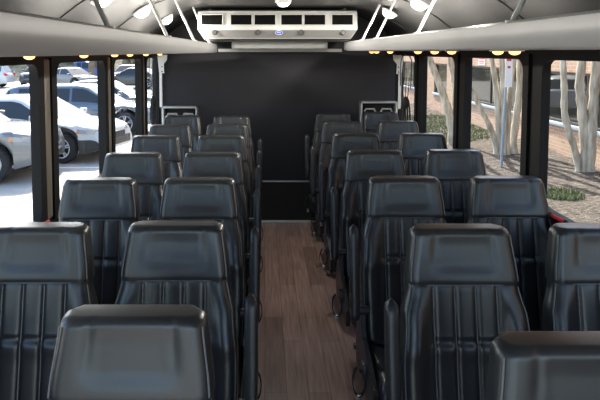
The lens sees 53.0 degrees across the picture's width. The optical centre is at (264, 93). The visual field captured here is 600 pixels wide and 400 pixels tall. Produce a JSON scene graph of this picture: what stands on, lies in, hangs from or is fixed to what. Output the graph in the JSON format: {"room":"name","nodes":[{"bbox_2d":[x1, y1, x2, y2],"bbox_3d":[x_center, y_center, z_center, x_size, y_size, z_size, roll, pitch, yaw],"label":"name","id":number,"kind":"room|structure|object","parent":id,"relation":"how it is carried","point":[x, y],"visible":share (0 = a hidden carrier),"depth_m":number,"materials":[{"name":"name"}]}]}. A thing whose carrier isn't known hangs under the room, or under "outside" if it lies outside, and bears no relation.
{"room":"vehicle interior","nodes":[
{"label":"vehicle interior","id":0,"kind":"room"},
{"bbox_2d":[0,54,156,221],"bbox_3d":[-1.180,0.688,2.845,0.060,2.700,7.380,0,4,0],"label":"wall","id":1,"kind":"structure","parent":0,"point":[44,57],"depth_m":4.32,"materials":[{"name":"black metal"}]},
{"bbox_2d":[0,58,47,221],"bbox_3d":[-1.150,0.289,2.531,0.036,0.870,1.140,0,4,0],"label":"window","id":2,"kind":"structure","parent":1,"relation":"in","point":[36,65],"depth_m":3.03,"materials":[{"name":"black metal"}]},
{"bbox_2d":[44,60,52,218],"bbox_3d":[-1.144,0.240,3.155,0.012,0.840,0.090,0,4,0],"label":"trim","id":3,"kind":"structure","parent":1,"relation":"attached to","point":[46,62],"depth_m":3.15,"materials":[{"name":"black metal"}]},
{"bbox_2d":[48,56,108,218],"bbox_3d":[-1.150,0.202,3.778,0.036,0.870,1.140,0,4,0],"label":"window","id":4,"kind":"structure","parent":1,"relation":"in","point":[54,63],"depth_m":3.29,"materials":[{"name":"black metal"}]},
{"bbox_2d":[108,57,111,152],"bbox_3d":[-1.144,0.153,4.401,0.012,0.840,0.090,0,4,0],"label":"trim","id":5,"kind":"structure","parent":1,"relation":"attached to","point":[109,74],"depth_m":4.39,"materials":[{"name":"brown metal"}]},
{"bbox_2d":[109,55,143,151],"bbox_3d":[-1.150,0.115,5.025,0.036,0.870,1.140,0,4,0],"label":"window","id":6,"kind":"structure","parent":1,"relation":"in","point":[139,58],"depth_m":5.21,"materials":[{"name":"black rubber"}]},
{"bbox_2d":[143,56,144,134],"bbox_3d":[-1.144,0.066,5.648,0.012,0.840,0.090,0,4,0],"label":"trim","id":7,"kind":"structure","parent":1,"relation":"attached to","point":[143,56],"depth_m":5.67,"materials":[{"name":"brown metal"}]},
{"bbox_2d":[143,55,159,134],"bbox_3d":[-1.150,0.040,6.095,0.036,0.870,0.785,0,4,0],"label":"window","id":8,"kind":"structure","parent":1,"relation":"in","point":[148,56],"depth_m":5.96,"materials":[{"name":"black metal"}]},
{"bbox_2d":[158,55,166,106],"bbox_3d":[-1.083,-0.137,6.360,0.105,0.555,0.036,0,4,0],"label":"bracket","id":9,"kind":"object","parent":1,"relation":"attached to","point":[162,59],"visible":0.86,"depth_m":6.33,"materials":[{"name":"white metal"}]},
{"bbox_2d":[162,106,197,123],"bbox_3d":[-0.902,0.520,6.414,0.375,0.787,0.115,0,4,0],"label":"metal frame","id":10,"kind":"object","parent":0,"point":[166,110],"visible":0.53,"depth_m":6.39,"materials":[{"name":"grey metal"}]},
{"bbox_2d":[152,17,403,177],"bbox_3d":[0.135,0.433,6.501,2.690,2.700,0.070,0,4,0],"label":"wall","id":11,"kind":"structure","parent":0,"point":[282,94],"depth_m":6.43,"materials":[{"name":"black plastic"}]},
{"bbox_2d":[218,49,341,51],"bbox_3d":[0.160,-0.465,6.397,1.320,0.035,0.012,0,4,0],"label":"trim","id":12,"kind":"structure","parent":11,"relation":"attached to","point":[219,50],"depth_m":6.39,"materials":[{"name":"white plastic"}]},
{"bbox_2d":[0,0,599,35],"bbox_3d":[0.135,-0.499,2.762,2.570,0.460,7.380,0,4,0],"label":"ceiling","id":13,"kind":"structure","parent":0,"point":[454,13],"depth_m":4.00,"materials":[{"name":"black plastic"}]},
{"bbox_2d":[91,0,111,6],"bbox_3d":[-0.862,-0.508,3.172,0.127,0.095,0.128,4,5,43],"label":"ceiling lamp","id":14,"kind":"object","parent":13,"relation":"attached to","point":[103,3],"visible":0.75,"depth_m":3.14,"materials":[{"name":"white plastic"}]},
{"bbox_2d":[0,0,216,56],"bbox_3d":[-0.808,-0.381,2.625,0.684,0.413,6.490,0,4,0],"label":"luggage rack","id":15,"kind":"object","parent":13,"relation":"attached to","point":[22,34],"visible":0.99,"depth_m":1.54,"materials":[{"name":"grey plastic"}]},
{"bbox_2d":[0,53,186,56],"bbox_3d":[-0.835,-0.181,2.619,0.630,0.016,6.450,0,4,0],"label":"shelf","id":16,"kind":"object","parent":15,"relation":"attached to","point":[174,53],"depth_m":1.60,"materials":[{"name":"grey plastic"}]},
{"bbox_2d":[149,54,156,124],"bbox_3d":[-1.095,-0.028,5.872,0.077,0.737,0.041,0,4,0],"label":"bundle","id":17,"kind":"object","parent":15,"relation":"hanging from","point":[153,107],"visible":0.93,"depth_m":5.88,"materials":[{"name":"black"}]},
{"bbox_2d":[133,4,150,17],"bbox_3d":[-0.862,-0.579,4.190,0.127,0.095,0.128,4,5,43],"label":"ceiling lamp","id":18,"kind":"object","parent":13,"relation":"attached to","point":[144,11],"visible":1,"depth_m":4.15,"materials":[{"name":"white plastic"}]},
{"bbox_2d":[162,14,172,24],"bbox_3d":[-0.862,-0.651,5.217,0.127,0.095,0.128,4,5,43],"label":"ceiling lamp","id":19,"kind":"object","parent":13,"relation":"attached to","point":[167,19],"visible":0.94,"depth_m":5.17,"materials":[{"name":"white plastic"}]},
{"bbox_2d":[198,8,356,48],"bbox_3d":[0.114,-0.635,5.825,1.460,0.395,0.730,0,4,0],"label":"air conditioner","id":20,"kind":"object","parent":13,"relation":"hanging from","point":[246,29],"visible":0.97,"depth_m":5.47,"materials":[{"name":"grey plastic"}]},
{"bbox_2d":[201,14,223,25],"bbox_3d":[-0.482,-0.676,5.464,0.208,0.108,0.016,0,4,0],"label":"vent","id":21,"kind":"object","parent":20,"relation":"attached to","point":[206,19],"depth_m":5.46,"materials":[{"name":"black"}]},
{"bbox_2d":[230,14,252,25],"bbox_3d":[-0.216,-0.676,5.464,0.208,0.108,0.016,0,4,0],"label":"vent","id":22,"kind":"object","parent":20,"relation":"attached to","point":[235,19],"depth_m":5.46,"materials":[{"name":"black plastic"}]},
{"bbox_2d":[253,14,275,25],"bbox_3d":[-0.001,-0.676,5.464,0.208,0.108,0.016,0,4,0],"label":"vent","id":23,"kind":"object","parent":20,"relation":"attached to","point":[258,19],"depth_m":5.46,"materials":[{"name":"black"}]},
{"bbox_2d":[232,42,327,48],"bbox_3d":[0.145,-0.490,6.061,0.950,0.073,0.278,0,4,0],"label":"tray","id":24,"kind":"object","parent":20,"relation":"on","point":[235,45],"depth_m":5.93,"materials":[{"name":"white plastic"}]},
{"bbox_2d":[280,14,302,25],"bbox_3d":[0.242,-0.676,5.464,0.208,0.108,0.016,0,4,0],"label":"vent","id":25,"kind":"object","parent":20,"relation":"attached to","point":[285,19],"depth_m":5.46,"materials":[{"name":"black plastic"}]},
{"bbox_2d":[303,14,325,25],"bbox_3d":[0.453,-0.676,5.464,0.208,0.108,0.016,0,4,0],"label":"vent","id":26,"kind":"object","parent":20,"relation":"attached to","point":[308,19],"depth_m":5.46,"materials":[{"name":"black"}]},
{"bbox_2d":[331,14,353,25],"bbox_3d":[0.705,-0.676,5.464,0.208,0.108,0.016,0,4,0],"label":"vent","id":27,"kind":"object","parent":20,"relation":"attached to","point":[336,19],"depth_m":5.46,"materials":[{"name":"black"}]},
{"bbox_2d":[150,6,410,33],"bbox_3d":[0.135,-0.662,5.467,2.453,0.280,0.022,0,4,0],"label":"trim","id":28,"kind":"structure","parent":13,"relation":"attached to","point":[206,6],"depth_m":5.46,"materials":[{"name":"black"}]},
{"bbox_2d":[275,0,291,6],"bbox_3d":[0.150,-0.735,4.881,0.140,0.053,0.140,0,4,0],"label":"ceiling lamp","id":29,"kind":"object","parent":13,"relation":"attached to","point":[283,3],"visible":1,"depth_m":4.84,"materials":[{"name":"white plastic"}]},
{"bbox_2d":[117,0,450,28],"bbox_3d":[0.135,-0.578,4.270,2.453,0.280,0.022,0,4,0],"label":"trim","id":30,"kind":"structure","parent":13,"relation":"attached to","point":[162,0],"depth_m":4.26,"materials":[{"name":"black"}]},
{"bbox_2d":[60,0,523,19],"bbox_3d":[0.135,-0.494,3.073,2.453,0.280,0.022,0,4,0],"label":"trim","id":31,"kind":"structure","parent":13,"relation":"attached to","point":[83,1],"depth_m":3.07,"materials":[{"name":"black"}]},
{"bbox_2d":[382,8,396,18],"bbox_3d":[1.022,-0.662,4.916,0.127,0.088,0.135,3,5,34],"label":"ceiling lamp","id":32,"kind":"object","parent":13,"relation":"attached to","point":[384,10],"visible":0.74,"depth_m":4.88,"materials":[{"name":"white plastic"}]},
{"bbox_2d":[410,0,428,10],"bbox_3d":[1.022,-0.596,3.968,0.127,0.088,0.135,3,5,34],"label":"ceiling lamp","id":33,"kind":"object","parent":13,"relation":"attached to","point":[419,5],"visible":0.99,"depth_m":3.93,"materials":[{"name":"white plastic"}]},
{"bbox_2d":[344,0,599,50],"bbox_3d":[1.095,-0.391,2.624,0.649,0.394,6.490,0,4,0],"label":"luggage rack","id":34,"kind":"object","parent":13,"relation":"attached to","point":[580,30],"visible":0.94,"depth_m":1.95,"materials":[{"name":"grey plastic"}]},
{"bbox_2d":[400,53,411,120],"bbox_3d":[1.345,-0.018,5.733,0.114,0.737,0.041,0,4,0],"label":"bundle","id":35,"kind":"object","parent":34,"relation":"hanging from","point":[405,104],"visible":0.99,"depth_m":5.74,"materials":[{"name":"black"}]},
{"bbox_2d":[429,50,440,53],"bbox_3d":[1.030,-0.257,3.641,0.060,0.030,0.060,0,4,0],"label":"spotlight","id":36,"kind":"object","parent":34,"relation":"attached to","point":[431,51],"visible":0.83,"depth_m":3.61,"materials":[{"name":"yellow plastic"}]},
{"bbox_2d":[445,50,458,53],"bbox_3d":[1.030,-0.234,3.312,0.060,0.030,0.060,0,4,0],"label":"spotlight","id":37,"kind":"object","parent":34,"relation":"attached to","point":[447,51],"visible":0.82,"depth_m":3.29,"materials":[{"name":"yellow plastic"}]},
{"bbox_2d":[375,47,599,50],"bbox_3d":[1.123,-0.201,2.617,0.595,0.016,6.450,0,4,0],"label":"shelf","id":38,"kind":"object","parent":34,"relation":"attached to","point":[578,48],"depth_m":2.41,"materials":[{"name":"grey plastic"}]},
{"bbox_2d":[489,50,505,54],"bbox_3d":[1.030,-0.188,2.653,0.060,0.030,0.060,0,4,0],"label":"spotlight","id":39,"kind":"object","parent":34,"relation":"attached to","point":[496,52],"visible":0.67,"depth_m":2.63,"materials":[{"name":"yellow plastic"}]},
{"bbox_2d":[505,50,524,54],"bbox_3d":[1.030,-0.175,2.474,0.060,0.030,0.060,0,4,0],"label":"spotlight","id":40,"kind":"object","parent":34,"relation":"attached to","point":[512,52],"visible":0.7,"depth_m":2.45,"materials":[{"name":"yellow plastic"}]},
{"bbox_2d":[241,222,366,399],"bbox_3d":[0.135,1.626,2.910,2.690,0.080,7.380,0,4,0],"label":"floor","id":41,"kind":"structure","parent":0,"point":[305,353],"depth_m":3.91,"materials":[{"name":"brown wood"}]},
{"bbox_2d":[0,222,97,399],"bbox_3d":[-0.800,1.070,1.897,0.448,1.170,0.675,0,4,0],"label":"seat","id":42,"kind":"object","parent":41,"relation":"on","point":[47,269],"visible":0.83,"depth_m":2.07,"materials":[{"name":"grey leather"}]},
{"bbox_2d":[58,177,139,304],"bbox_3d":[-0.800,1.016,2.675,0.448,1.170,0.675,0,4,0],"label":"seat","id":43,"kind":"object","parent":41,"relation":"on","point":[108,206],"visible":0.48,"depth_m":2.85,"materials":[{"name":"grey leather"}]},
{"bbox_2d":[47,305,214,399],"bbox_3d":[-0.271,1.120,1.183,0.527,1.170,0.675,0,4,0],"label":"seat","id":44,"kind":"object","parent":41,"relation":"on","point":[102,352],"visible":1,"depth_m":1.38,"materials":[{"name":"grey leather"}]},
{"bbox_2d":[102,152,164,220],"bbox_3d":[-0.800,0.964,3.423,0.448,1.170,0.675,0,4,0],"label":"seat","id":45,"kind":"object","parent":41,"relation":"on","point":[147,168],"visible":0.31,"depth_m":3.61,"materials":[{"name":"grey leather"}]},
{"bbox_2d":[131,135,182,179],"bbox_3d":[-0.800,0.911,4.181,0.448,1.170,0.675,0,4,0],"label":"seat","id":46,"kind":"object","parent":41,"relation":"on","point":[169,146],"visible":0.23,"depth_m":4.37,"materials":[{"name":"grey leather"}]},
{"bbox_2d":[149,124,193,163],"bbox_3d":[-0.800,0.865,4.839,0.448,1.170,0.675,0,4,0],"label":"seat","id":47,"kind":"object","parent":41,"relation":"on","point":[184,131],"visible":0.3,"depth_m":5.04,"materials":[{"name":"grey leather"}]},
{"bbox_2d":[164,115,201,151],"bbox_3d":[-0.800,0.813,5.578,0.448,1.170,0.675,0,4,0],"label":"seat","id":48,"kind":"object","parent":41,"relation":"on","point":[194,121],"visible":0.21,"depth_m":5.77,"materials":[{"name":"grey leather"}]},
{"bbox_2d":[115,220,257,399],"bbox_3d":[-0.279,1.069,1.917,0.527,1.170,0.675,0,4,0],"label":"seat","id":49,"kind":"object","parent":41,"relation":"on","point":[166,262],"visible":0.62,"depth_m":2.09,"materials":[{"name":"black leather"}]},
{"bbox_2d":[160,177,261,399],"bbox_3d":[-0.279,1.015,2.685,0.527,1.170,0.675,0,4,0],"label":"seat","id":50,"kind":"object","parent":41,"relation":"on","point":[183,198],"visible":0.41,"depth_m":2.86,"materials":[{"name":"black leather"}]},
{"bbox_2d":[238,344,243,397],"bbox_3d":[-0.318,1.214,2.586,0.444,0.118,0.450,0,4,0],"label":"seat cushion","id":51,"kind":"object","parent":50,"relation":"on","point":[240,346],"depth_m":2.56,"materials":[{"name":"grey leather"}]},
{"bbox_2d":[182,152,261,325],"bbox_3d":[-0.279,0.963,3.433,0.527,1.170,0.675,0,4,0],"label":"seat","id":52,"kind":"object","parent":41,"relation":"on","point":[196,164],"visible":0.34,"depth_m":3.62,"materials":[{"name":"black leather"}]},
{"bbox_2d":[245,283,248,297],"bbox_3d":[-0.318,1.161,3.334,0.444,0.118,0.450,0,4,0],"label":"seat cushion","id":53,"kind":"object","parent":52,"relation":"on","point":[246,284],"depth_m":3.42,"materials":[{"name":"grey leather"}]},
{"bbox_2d":[196,135,262,276],"bbox_3d":[-0.279,0.911,4.181,0.527,1.170,0.675,0,4,0],"label":"seat","id":54,"kind":"object","parent":41,"relation":"on","point":[206,143],"visible":0.29,"depth_m":4.37,"materials":[{"name":"black leather"}]},
{"bbox_2d":[206,124,262,240],"bbox_3d":[-0.279,0.863,4.859,0.527,1.170,0.675,0,4,0],"label":"seat","id":55,"kind":"object","parent":41,"relation":"on","point":[212,129],"visible":0.23,"depth_m":5.05,"materials":[{"name":"black leather"}]},
{"bbox_2d":[213,116,262,216],"bbox_3d":[-0.279,0.817,5.518,0.527,1.170,0.675,0,4,0],"label":"seat","id":56,"kind":"object","parent":41,"relation":"on","point":[217,119],"visible":0.16,"depth_m":5.71,"materials":[{"name":"black leather"}]},
{"bbox_2d":[262,178,314,219],"bbox_3d":[0.135,1.128,6.409,2.570,0.425,0.210,0,4,0],"label":"step platform","id":57,"kind":"object","parent":41,"relation":"on","point":[280,200],"visible":0.29,"depth_m":6.30,"materials":[{"name":"black"}]},
{"bbox_2d":[262,180,308,181],"bbox_3d":[0.135,0.915,6.297,2.570,0.015,0.035,0,4,0],"label":"trim","id":58,"kind":"structure","parent":57,"relation":"attached to","point":[262,180],"depth_m":6.29,"materials":[{"name":"grey metal"}]},
{"bbox_2d":[262,220,314,221],"bbox_3d":[0.135,1.338,6.306,2.570,0.020,0.025,0,4,0],"label":"trim","id":59,"kind":"structure","parent":57,"relation":"attached to","point":[262,220],"depth_m":6.29,"materials":[{"name":"grey metal"}]},
{"bbox_2d":[305,113,350,241],"bbox_3d":[0.645,0.796,5.817,0.527,1.170,0.675,0,4,0],"label":"seat","id":60,"kind":"object","parent":41,"relation":"on","point":[320,118],"visible":0.27,"depth_m":5.97,"materials":[{"name":"black leather"}]},
{"bbox_2d":[310,121,362,270],"bbox_3d":[0.645,0.848,5.079,0.527,1.170,0.675,0,4,0],"label":"seat","id":61,"kind":"object","parent":41,"relation":"on","point":[329,128],"visible":0.34,"depth_m":5.24,"materials":[{"name":"black leather"}]},
{"bbox_2d":[318,133,380,272],"bbox_3d":[0.645,0.902,4.301,0.527,1.170,0.675,0,4,0],"label":"seat","id":62,"kind":"object","parent":41,"relation":"on","point":[341,143],"visible":0.35,"depth_m":4.46,"materials":[{"name":"black leather"}]},
{"bbox_2d":[330,238,339,269],"bbox_3d":[0.685,1.101,4.202,0.444,0.118,0.450,0,4,0],"label":"seat cushion","id":63,"kind":"object","parent":62,"relation":"on","point":[332,262],"depth_m":4.03,"materials":[{"name":"grey leather"}]},
{"bbox_2d":[330,150,405,348],"bbox_3d":[0.645,0.957,3.513,0.527,1.170,0.675,0,4,0],"label":"seat","id":64,"kind":"object","parent":41,"relation":"on","point":[360,165],"visible":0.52,"depth_m":3.67,"materials":[{"name":"black leather"}]},
{"bbox_2d":[345,278,355,323],"bbox_3d":[0.685,1.156,3.414,0.444,0.118,0.450,0,4,0],"label":"seat cushion","id":65,"kind":"object","parent":64,"relation":"on","point":[347,299],"depth_m":3.29,"materials":[{"name":"grey leather"}]},
{"bbox_2d":[362,112,398,133],"bbox_3d":[1.188,0.789,5.917,0.448,1.170,0.675,0,4,0],"label":"seat","id":66,"kind":"object","parent":41,"relation":"on","point":[370,119],"visible":0.23,"depth_m":6.11,"materials":[{"name":"black leather"}]},
{"bbox_2d":[349,176,445,399],"bbox_3d":[0.645,1.013,2.715,0.527,1.170,0.675,0,4,0],"label":"seat","id":67,"kind":"object","parent":41,"relation":"on","point":[394,205],"visible":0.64,"depth_m":2.86,"materials":[{"name":"black leather"}]},
{"bbox_2d":[368,343,385,399],"bbox_3d":[0.685,1.212,2.616,0.444,0.118,0.450,0,4,0],"label":"seat cushion","id":68,"kind":"object","parent":67,"relation":"on","point":[376,358],"depth_m":2.55,"materials":[{"name":"grey leather"}]},
{"bbox_2d":[377,121,418,149],"bbox_3d":[1.188,0.845,5.119,0.448,1.170,0.675,0,4,0],"label":"seat","id":69,"kind":"object","parent":41,"relation":"on","point":[388,132],"visible":0.26,"depth_m":5.31,"materials":[{"name":"black leather"}]},
{"bbox_2d":[397,133,447,175],"bbox_3d":[1.188,0.902,4.301,0.448,1.170,0.675,0,4,0],"label":"seat","id":70,"kind":"object","parent":41,"relation":"on","point":[413,147],"visible":0.27,"depth_m":4.49,"materials":[{"name":"grey leather"}]},
{"bbox_2d":[423,149,486,222],"bbox_3d":[1.188,0.956,3.533,0.448,1.170,0.675,0,4,0],"label":"seat","id":71,"kind":"object","parent":41,"relation":"on","point":[454,169],"visible":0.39,"depth_m":3.71,"materials":[{"name":"grey leather"}]},
{"bbox_2d":[384,223,529,399],"bbox_3d":[0.645,1.072,1.877,0.527,1.170,0.675,0,4,0],"label":"seat","id":72,"kind":"object","parent":41,"relation":"on","point":[461,291],"visible":0.92,"depth_m":2.04,"materials":[{"name":"black leather"}]},
{"bbox_2d":[467,176,550,330],"bbox_3d":[1.188,1.013,2.715,0.448,1.170,0.675,0,4,0],"label":"seat","id":73,"kind":"object","parent":41,"relation":"on","point":[519,204],"visible":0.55,"depth_m":2.89,"materials":[{"name":"grey leather"}]},
{"bbox_2d":[485,331,599,399],"bbox_3d":[0.624,1.130,1.044,0.527,1.170,0.675,0,4,0],"label":"seat","id":74,"kind":"object","parent":41,"relation":"on","point":[523,365],"visible":1,"depth_m":1.24,"materials":[{"name":"grey leather"}]},
{"bbox_2d":[542,223,599,330],"bbox_3d":[1.188,1.071,1.887,0.448,1.170,0.675,0,4,0],"label":"seat","id":75,"kind":"object","parent":41,"relation":"on","point":[571,302],"visible":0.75,"depth_m":2.07,"materials":[{"name":"grey leather"}]},
{"bbox_2d":[359,101,397,122],"bbox_3d":[1.205,0.494,6.413,0.390,0.840,0.115,0,4,0],"label":"storage box","id":76,"kind":"object","parent":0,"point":[364,106],"visible":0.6,"depth_m":6.41,"materials":[{"name":"black"}]},
{"bbox_2d":[398,50,599,225],"bbox_3d":[1.450,0.688,2.845,0.060,2.700,7.380,0,4,0],"label":"wall","id":77,"kind":"structure","parent":0,"point":[534,53],"depth_m":3.20,"materials":[{"name":"black metal"}]},
{"bbox_2d":[393,55,402,108],"bbox_3d":[1.363,-0.122,6.160,0.105,0.555,0.036,0,4,0],"label":"bracket","id":78,"kind":"object","parent":77,"relation":"attached to","point":[397,58],"visible":0.85,"depth_m":6.14,"materials":[{"name":"white plastic"}]},
{"bbox_2d":[396,53,418,121],"bbox_3d":[1.420,-0.005,6.027,0.036,0.810,0.915,0,4,0],"label":"window","id":79,"kind":"structure","parent":77,"relation":"in","point":[416,56],"depth_m":5.59,"materials":[{"name":"black metal"}]},
{"bbox_2d":[418,53,459,148],"bbox_3d":[1.420,0.071,4.937,0.036,0.810,1.090,0,4,0],"label":"window","id":80,"kind":"structure","parent":77,"relation":"in","point":[422,56],"depth_m":4.63,"materials":[{"name":"black metal"}]},
{"bbox_2d":[460,53,531,175],"bbox_3d":[1.420,0.153,3.760,0.036,0.810,1.090,0,4,0],"label":"window","id":81,"kind":"structure","parent":77,"relation":"in","point":[525,59],"depth_m":3.28,"materials":[{"name":"black metal"}]},
{"bbox_2d":[533,54,599,222],"bbox_3d":[1.420,0.235,2.583,0.036,0.810,1.090,0,4,0],"label":"window","id":82,"kind":"structure","parent":77,"relation":"in","point":[543,61],"depth_m":3.05,"materials":[{"name":"black metal"}]},
{"bbox_2d":[550,213,566,222],"bbox_3d":[1.387,0.591,2.848,0.031,0.027,0.140,0,4,0],"label":"handle","id":83,"kind":"object","parent":82,"relation":"attached to","point":[553,215],"visible":0.86,"depth_m":2.83,"materials":[{"name":"red plastic"}]},
{"label":"outside","id":84,"kind":"structure","parent":0,"visible":0},
{"bbox_2d":[0,81,150,223],"bbox_3d":[-28.900,-0.142,39.085,62.200,0.001,102.000,0,4,0],"label":"ground","id":85,"kind":"structure","parent":84,"point":[17,186],"depth_m":12.19,"materials":[{"name":"concrete"}]},
{"bbox_2d":[0,66,15,86],"bbox_3d":[-20.916,-1.369,43.711,4.841,1.803,2.259,0,4,0],"label":"suv","id":86,"kind":"object","parent":85,"relation":"on","point":[7,75],"visible":0.95,"depth_m":43.27,"materials":[{"name":"white paint"}]},
{"bbox_2d":[0,201,31,202],"bbox_3d":[-6.550,1.865,10.355,5.900,0.004,0.120,0,4,0],"label":"parking line","id":87,"kind":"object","parent":85,"relation":"on","point":[0,201],"depth_m":10.35,"materials":[{"name":"white paint"}]},
{"bbox_2d":[0,110,64,181],"bbox_3d":[-6.835,0.831,12.539,4.841,1.763,2.299,0,4,0],"label":"suv","id":88,"kind":"object","parent":85,"relation":"on","point":[15,135],"visible":0.59,"depth_m":11.74,"materials":[{"name":"silver metal"}]},
{"bbox_2d":[19,66,58,84],"bbox_3d":[-17.200,-1.510,46.091,2.257,1.753,4.641,0,4,0],"label":"suv","id":89,"kind":"object","parent":85,"relation":"on","point":[24,77],"visible":0.27,"depth_m":43.85,"materials":[{"name":"grey paint"}]},
{"bbox_2d":[12,167,98,167],"bbox_3d":[-6.550,1.649,13.448,5.900,0.004,0.120,0,4,0],"label":"parking line","id":90,"kind":"object","parent":85,"relation":"on","point":[12,167],"depth_m":13.44,"materials":[{"name":"white paint"}]},
{"bbox_2d":[0,94,131,162],"bbox_3d":[-5.935,0.770,15.136,4.941,1.521,2.260,1,4,15],"label":"sedan","id":91,"kind":"object","parent":85,"relation":"on","point":[79,128],"visible":0.49,"depth_m":14.25,"materials":[{"name":"grey paint"}]},
{"bbox_2d":[116,129,124,136],"bbox_3d":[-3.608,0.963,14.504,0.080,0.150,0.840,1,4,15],"label":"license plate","id":92,"kind":"object","parent":91,"relation":"attached to","point":[119,132],"depth_m":14.66,"materials":[{"name":"white metal"}]},
{"bbox_2d":[57,67,96,82],"bbox_3d":[-13.887,-1.183,43.215,4.441,1.502,2.204,2,5,31],"label":"sedan","id":93,"kind":"object","parent":85,"relation":"on","point":[65,74],"visible":0.41,"depth_m":42.41,"materials":[{"name":"silver metal"}]},
{"bbox_2d":[4,83,150,132],"bbox_3d":[-5.885,0.443,19.378,5.041,1.582,2.310,0,4,0],"label":"suv","id":94,"kind":"object","parent":85,"relation":"on","point":[79,95],"visible":0.23,"depth_m":18.54,"materials":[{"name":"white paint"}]},
{"bbox_2d":[88,61,94,74],"bbox_3d":[-13.458,-4.529,46.670,0.953,7.717,0.954,3,5,34],"label":"bare tree","id":95,"kind":"object","parent":85,"relation":"on","point":[91,66],"visible":0.19,"depth_m":46.69,"materials":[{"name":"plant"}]},
{"bbox_2d":[74,61,114,75],"bbox_3d":[-15.185,-1.847,50.195,5.241,1.853,2.310,0,4,-6],"label":"pickup","id":96,"kind":"object","parent":85,"relation":"on","point":[84,65],"visible":0.06,"depth_m":49.35,"materials":[{"name":"blue paint"}]},
{"bbox_2d":[72,79,151,110],"bbox_3d":[-6.184,0.201,23.070,4.741,1.551,2.208,0,4,0],"label":"sedan","id":97,"kind":"object","parent":85,"relation":"on","point":[127,93],"visible":0.14,"depth_m":22.41,"materials":[{"name":"white paint"},{"name":"rubber"},{"name":"glass"}]},
{"bbox_2d":[114,64,134,74],"bbox_3d":[-11.400,-1.682,49.989,2.205,1.552,4.541,0,4,0],"label":"sedan","id":98,"kind":"object","parent":85,"relation":"on","point":[120,68],"visible":0.13,"depth_m":49.37,"materials":[{"name":"silver paint"}]},
{"bbox_2d":[115,67,151,88],"bbox_3d":[-9.315,-1.170,43.027,4.641,1.501,2.207,1,4,13],"label":"sedan","id":99,"kind":"object","parent":85,"relation":"on","point":[126,77],"visible":0.3,"depth_m":42.21,"materials":[{"name":"grey paint"}]},
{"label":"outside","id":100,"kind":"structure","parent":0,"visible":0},
{"bbox_2d":[10,58,151,80],"bbox_3d":[-20.000,-6.413,59.698,84.000,9.636,14.000,0,4,0],"label":"hillside","id":101,"kind":"structure","parent":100,"point":[17,69],"depth_m":56.38,"materials":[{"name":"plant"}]},
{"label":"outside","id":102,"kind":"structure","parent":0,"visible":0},
{"bbox_2d":[406,102,599,222],"bbox_3d":[4.700,-0.285,39.075,5.000,0.262,102.000,0,4,0],"label":"mulch bed","id":103,"kind":"object","parent":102,"point":[561,168],"visible":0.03,"depth_m":11.77,"materials":[{"name":"brown soil"}]},
{"bbox_2d":[428,57,453,144],"bbox_3d":[4.357,-0.901,15.712,1.540,4.739,0.382,0,4,3],"label":"tree","id":104,"kind":"object","parent":103,"relation":"on","point":[448,110],"visible":0.46,"depth_m":15.72,"materials":[{"name":"beige plant"}]},
{"bbox_2d":[406,113,490,141],"bbox_3d":[5.039,1.041,19.614,3.552,0.279,6.866,0,4,0],"label":"grass patch","id":105,"kind":"structure","parent":103,"relation":"on","point":[440,123],"depth_m":18.84,"materials":[{"name":"plant"}]},
{"bbox_2d":[472,58,522,154],"bbox_3d":[5.282,-0.420,14.135,1.811,3.930,0.408,0,4,0],"label":"tree","id":106,"kind":"object","parent":103,"relation":"on","point":[510,142],"visible":0.48,"depth_m":14.14,"materials":[{"name":"beige plant"}]},
{"bbox_2d":[403,56,599,167],"bbox_3d":[6.995,-2.995,36.881,0.410,6.600,86.000,0,4,0],"label":"brick building","id":107,"kind":"structure","parent":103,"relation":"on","point":[482,84],"depth_m":17.78,"materials":[{"name":"brown brick"}]},
{"bbox_2d":[478,58,485,64],"bbox_3d":[6.840,-1.067,18.922,0.020,0.320,0.600,0,4,0],"label":"wall sign","id":108,"kind":"object","parent":107,"relation":"attached to","point":[481,61],"visible":0.67,"depth_m":18.89,"materials":[{"name":"white plastic"}]},
{"bbox_2d":[500,59,512,166],"bbox_3d":[5.062,0.208,12.581,0.187,2.702,0.084,0,4,0],"label":"sign","id":109,"kind":"object","parent":103,"relation":"on","point":[508,62],"visible":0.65,"depth_m":12.55,"materials":[{"name":"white metal"}]},
{"bbox_2d":[547,186,586,200],"bbox_3d":[5.044,1.699,10.286,0.805,0.163,0.924,0,4,0],"label":"grass patch","id":110,"kind":"structure","parent":103,"relation":"on","point":[567,195],"depth_m":10.17,"materials":[{"name":"green plant"}]},
{"bbox_2d":[560,60,599,171],"bbox_3d":[6.146,-0.182,11.766,0.926,3.726,0.336,0,4,0],"label":"tree","id":111,"kind":"object","parent":103,"relation":"on","point":[584,159],"visible":0.75,"depth_m":11.73,"materials":[{"name":"beige plant"}]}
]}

